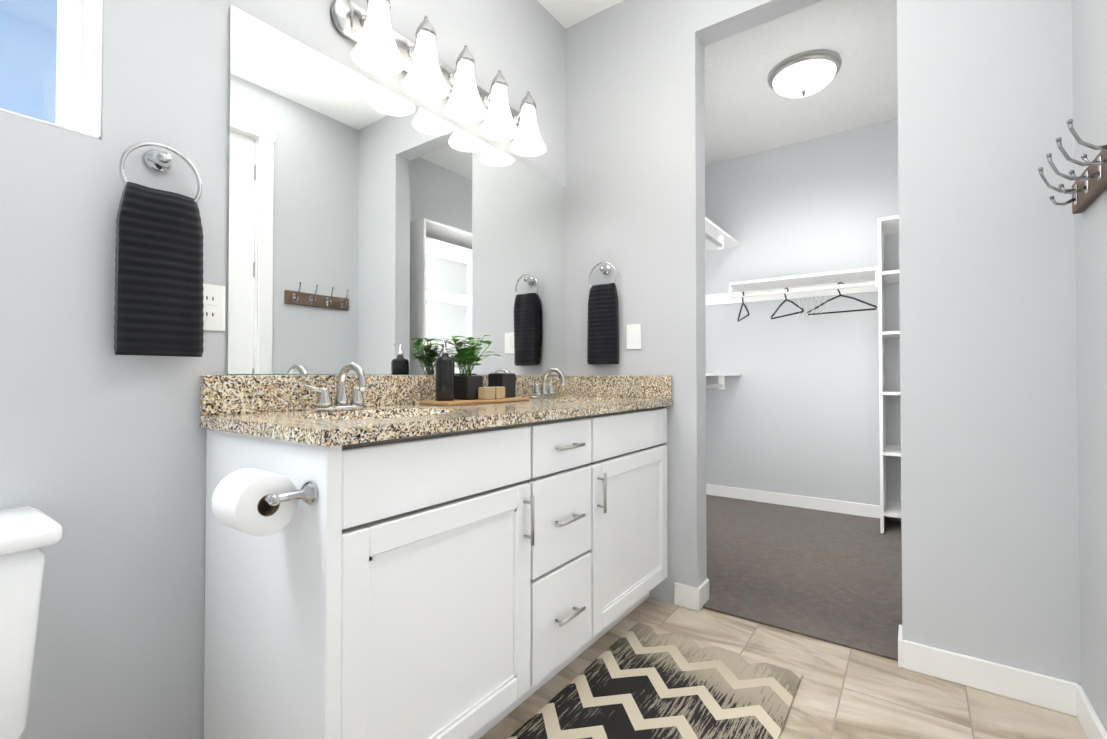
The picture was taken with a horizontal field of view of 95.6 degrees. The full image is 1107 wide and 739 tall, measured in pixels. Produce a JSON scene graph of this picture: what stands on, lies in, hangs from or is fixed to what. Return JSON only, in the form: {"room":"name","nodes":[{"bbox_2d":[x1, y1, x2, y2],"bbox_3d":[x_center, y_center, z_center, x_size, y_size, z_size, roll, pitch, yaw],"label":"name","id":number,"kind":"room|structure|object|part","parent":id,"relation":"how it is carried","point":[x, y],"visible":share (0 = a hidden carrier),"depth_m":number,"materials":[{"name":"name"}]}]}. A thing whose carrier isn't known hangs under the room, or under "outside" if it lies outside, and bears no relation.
{"room":"bathroom","nodes":[
{"label":"bathroom","id":0,"kind":"room"},
{"bbox_2d":[0,0,565,738],"bbox_3d":[-0.139,-0.360,2.448,0.200,2.780,4.790,-1,-1,36],"label":"wall","id":1,"kind":"structure","parent":0,"point":[166,72],"depth_m":1.13,"materials":[{"name":"grey paint"}]},
{"bbox_2d":[0,0,102,139],"bbox_3d":[-1.297,-0.974,0.832,0.185,0.937,0.802,-1,-1,36],"label":"window","id":2,"kind":"structure","parent":1,"relation":"in","point":[79,75],"depth_m":1.15,"materials":[{"name":"white plastic"}]},
{"bbox_3d":[-1.352,-0.973,0.871,0.004,0.851,0.716,-1,-1,36],"label":"glass","id":3,"kind":"part","parent":2,"relation":"part of","materials":[{"name":"blue glass"}]},
{"bbox_2d":[114,142,203,356],"bbox_3d":[-0.904,-0.275,1.156,0.060,0.489,0.160,-1,-1,36],"label":"towel ring","id":4,"kind":"object","parent":1,"relation":"attached to","point":[159,296],"visible":0.96,"depth_m":1.13,"materials":[{"name":"black fabric"}]},
{"bbox_2d":[203,284,224,331],"bbox_3d":[-0.863,-0.156,1.258,0.008,0.116,0.072,-1,-1,36],"label":"outlet","id":5,"kind":"object","parent":1,"relation":"attached to","point":[214,308],"visible":0.69,"depth_m":1.26,"materials":[{"name":"white plastic"}]},
{"bbox_2d":[200,375,567,414],"bbox_3d":[-0.398,0.072,1.888,0.021,0.100,1.608,-1,-1,36],"label":"backsplash","id":6,"kind":"structure","parent":1,"relation":"attached to","point":[219,394],"depth_m":1.42,"materials":[{"name":"beige stone"}]},
{"bbox_2d":[227,5,565,374],"bbox_3d":[-0.388,-0.458,1.924,0.006,0.957,1.546,-1,-1,36],"label":"mirror","id":7,"kind":"object","parent":1,"relation":"attached to","point":[374,228],"visible":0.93,"depth_m":1.62,"materials":[{"name":"clear glass"}]},
{"bbox_2d":[330,0,545,155],"bbox_3d":[-0.333,-1.079,1.865,0.173,0.248,0.950,-1,-1,36],"label":"sconce","id":8,"kind":"object","parent":1,"relation":"attached to","point":[382,47],"visible":1,"depth_m":1.75,"materials":[{"name":"white glass"}]},
{"bbox_2d":[537,0,897,164],"bbox_3d":[0.589,-1.808,1.809,2.150,0.100,5.010,-1,-1,36],"label":"ceiling","id":9,"kind":"structure","parent":0,"point":[748,110],"depth_m":2.97,"materials":[{"name":"white paint"}]},
{"bbox_2d":[768,49,841,97],"bbox_3d":[1.459,-1.667,2.925,0.386,0.151,0.386,-1,-1,36],"label":"closet ceiling light","id":10,"kind":"object","parent":9,"relation":"attached to","point":[804,74],"visible":0.98,"depth_m":2.83,"materials":[{"name":"white glass"}]},
{"bbox_2d":[479,597,1086,738],"bbox_3d":[-0.042,1.050,0.894,2.150,0.080,2.850,-1,-1,36],"label":"floor","id":11,"kind":"structure","parent":0,"point":[842,692],"depth_m":1.57,"materials":[{"name":"beige tile"}]},
{"bbox_2d":[0,506,62,738],"bbox_3d":[-0.872,0.634,0.591,0.749,0.741,0.480,-1,-1,36],"label":"toilet","id":12,"kind":"object","parent":11,"relation":"on","point":[27,533],"visible":1,"depth_m":0.85,"materials":[{"name":"white ceramic"}]},
{"bbox_2d":[204,403,672,738],"bbox_3d":[-0.165,0.585,1.722,0.584,0.869,1.594,-1,-1,36],"label":"bathroom vanity","id":13,"kind":"object","parent":11,"relation":"on","point":[417,570],"depth_m":1.17,"materials":[{"name":"white wood"}]},
{"bbox_2d":[212,468,317,536],"bbox_3d":[-0.555,0.248,0.948,0.183,0.112,0.125,-1,-1,36],"label":"toilet paper holder","id":14,"kind":"object","parent":13,"relation":"attached to","point":[255,502],"visible":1,"depth_m":0.91,"materials":[{"name":"white paper"}]},
{"bbox_2d":[200,395,671,450],"bbox_3d":[-0.174,0.136,1.726,0.572,0.031,1.608,-1,-1,36],"label":"countertop","id":15,"kind":"structure","parent":13,"relation":"on","point":[310,428],"depth_m":1.23,"materials":[{"name":"beige stone"}]},
{"bbox_2d":[303,362,373,411],"bbox_3d":[-0.574,0.048,1.413,0.141,0.135,0.215,-1,-1,36],"label":"faucet","id":16,"kind":"object","parent":15,"relation":"on","point":[324,402],"visible":1,"depth_m":1.41,"materials":[{"name":"silver metal"}]},
{"bbox_2d":[336,411,427,418],"bbox_3d":[-0.450,0.212,1.322,0.318,0.156,0.438,-1,-1,36],"label":"sink","id":17,"kind":"object","parent":15,"relation":"in","point":[393,412],"depth_m":1.47,"materials":[{"name":"white ceramic"}]},
{"bbox_2d":[420,335,529,405],"bbox_3d":[-0.277,-0.002,1.859,0.190,0.247,0.430,-1,-1,36],"label":"tray","id":18,"kind":"object","parent":15,"relation":"on","point":[453,389],"visible":1,"depth_m":1.80,"materials":[{"name":"brown wood"}]},
{"bbox_2d":[436,339,454,400],"bbox_3d":[-0.371,0.002,1.723,0.068,0.211,0.064,-1,-1,36],"label":"soap dispenser","id":19,"kind":"object","parent":18,"relation":"on","point":[445,365],"depth_m":1.70,"materials":[{"name":"black plastic"}]},
{"bbox_2d":[443,335,499,399],"bbox_3d":[-0.289,-0.009,1.842,0.190,0.234,0.205,-1,-1,36],"label":"plant","id":20,"kind":"object","parent":18,"relation":"on","point":[469,387],"depth_m":1.81,"materials":[{"name":"green plant"}]},
{"bbox_2d":[488,373,515,397],"bbox_3d":[-0.204,0.063,1.984,0.080,0.096,0.080,-1,-1,36],"label":"cup","id":21,"kind":"object","parent":18,"relation":"on","point":[507,380],"depth_m":1.96,"materials":[{"name":"black ceramic"}]},
{"bbox_2d":[527,367,564,398],"bbox_3d":[-0.008,0.058,2.201,0.141,0.135,0.215,-1,-1,36],"label":"faucet","id":22,"kind":"object","parent":15,"relation":"on","point":[543,391],"visible":1,"depth_m":2.20,"materials":[{"name":"silver metal"}]},
{"bbox_2d":[576,399,587,402],"bbox_3d":[0.116,0.222,2.109,0.318,0.156,0.438,-1,-1,36],"label":"sink","id":23,"kind":"object","parent":15,"relation":"in","point":[577,400],"depth_m":2.30,"materials":[{"name":"beige stone"}]},
{"bbox_2d":[507,622,801,738],"bbox_3d":[0.111,1.008,1.185,0.600,0.010,1.620,-1,-1,36],"label":"rug","id":24,"kind":"object","parent":11,"relation":"on","point":[638,680],"visible":1,"depth_m":1.55,"materials":[{"name":"multicoloured fabric"}]},
{"bbox_2d":[703,494,901,660],"bbox_3d":[1.420,1.073,2.929,2.150,0.088,2.160,-1,-1,36],"label":"floor carpet","id":25,"kind":"object","parent":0,"point":[831,577],"visible":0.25,"depth_m":2.54,"materials":[{"name":"grey carpet"}]},
{"bbox_2d":[705,215,900,533],"bbox_3d":[1.496,-0.043,2.980,1.826,2.141,1.768,-1,-1,36],"label":"closet shelving","id":26,"kind":"object","parent":25,"relation":"on","point":[854,281],"visible":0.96,"depth_m":3.46,"materials":[{"name":"white painted wood"}]},
{"bbox_2d":[705,118,900,505],"bbox_3d":[2.096,-0.343,3.717,1.950,2.780,0.120,-1,-1,36],"label":"wall","id":27,"kind":"structure","parent":0,"point":[793,409],"depth_m":3.79,"materials":[{"name":"grey paint"}]},
{"bbox_2d":[706,484,900,520],"bbox_3d":[2.008,0.999,3.680,1.770,0.095,0.013,-1,-1,36],"label":"baseboard","id":28,"kind":"structure","parent":27,"relation":"attached to","point":[860,509],"depth_m":3.79,"materials":[{"name":"white wood"}]},
{"bbox_2d":[565,0,1080,684],"bbox_3d":[0.840,-0.365,2.071,1.830,2.780,0.120,-1,-1,36],"label":"wall","id":29,"kind":"structure","parent":0,"point":[989,454],"depth_m":1.67,"materials":[{"name":"grey paint"}]},
{"bbox_2d":[587,261,618,363],"bbox_3d":[0.238,-0.269,2.389,0.160,0.489,0.060,-1,-1,36],"label":"towel ring","id":30,"kind":"object","parent":29,"relation":"attached to","point":[603,329],"visible":1,"depth_m":2.36,"materials":[{"name":"black fabric"}]},
{"bbox_2d":[568,376,671,398],"bbox_3d":[0.296,0.078,2.365,0.549,0.100,0.022,-1,-1,36],"label":"backsplash","id":31,"kind":"structure","parent":29,"relation":"attached to","point":[652,387],"depth_m":2.33,"materials":[{"name":"beige stone"}]},
{"bbox_2d":[627,324,640,349],"bbox_3d":[0.371,-0.152,2.324,0.072,0.116,0.010,-1,-1,36],"label":"light switch","id":32,"kind":"object","parent":29,"relation":"attached to","point":[633,336],"visible":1,"depth_m":2.32,"materials":[{"name":"white plastic"}]},
{"bbox_2d":[674,579,708,603],"bbox_3d":[0.429,0.982,2.431,0.663,0.095,0.013,-1,-1,36],"label":"baseboard","id":33,"kind":"structure","parent":29,"relation":"attached to","point":[700,595],"depth_m":2.16,"materials":[{"name":"white wood"}]},
{"bbox_2d":[898,632,1069,714],"bbox_3d":[1.353,0.971,1.604,0.413,0.095,0.013,-1,-1,36],"label":"baseboard","id":34,"kind":"structure","parent":29,"relation":"attached to","point":[1055,694],"depth_m":1.59,"materials":[{"name":"white wood"}]},
{"bbox_2d":[1072,0,1106,731],"bbox_3d":[2.002,-0.366,2.018,0.120,2.780,2.750,-1,-1,36],"label":"wall","id":35,"kind":"structure","parent":0,"point":[1089,40],"depth_m":1.35,"materials":[{"name":"grey paint"}]},
{"bbox_2d":[1038,119,1106,213],"bbox_3d":[1.333,-0.513,1.276,0.097,0.136,0.440,-1,-1,36],"label":"hook rack","id":36,"kind":"object","parent":35,"relation":"attached to","point":[1089,186],"visible":1,"depth_m":1.27,"materials":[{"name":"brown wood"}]},
{"bbox_2d":[1066,681,1106,738],"bbox_3d":[1.370,0.967,1.236,0.013,0.095,0.590,-1,-1,36],"label":"baseboard","id":37,"kind":"structure","parent":35,"relation":"attached to","point":[1077,700],"depth_m":1.40,"materials":[{"name":"white wood"}]}
]}

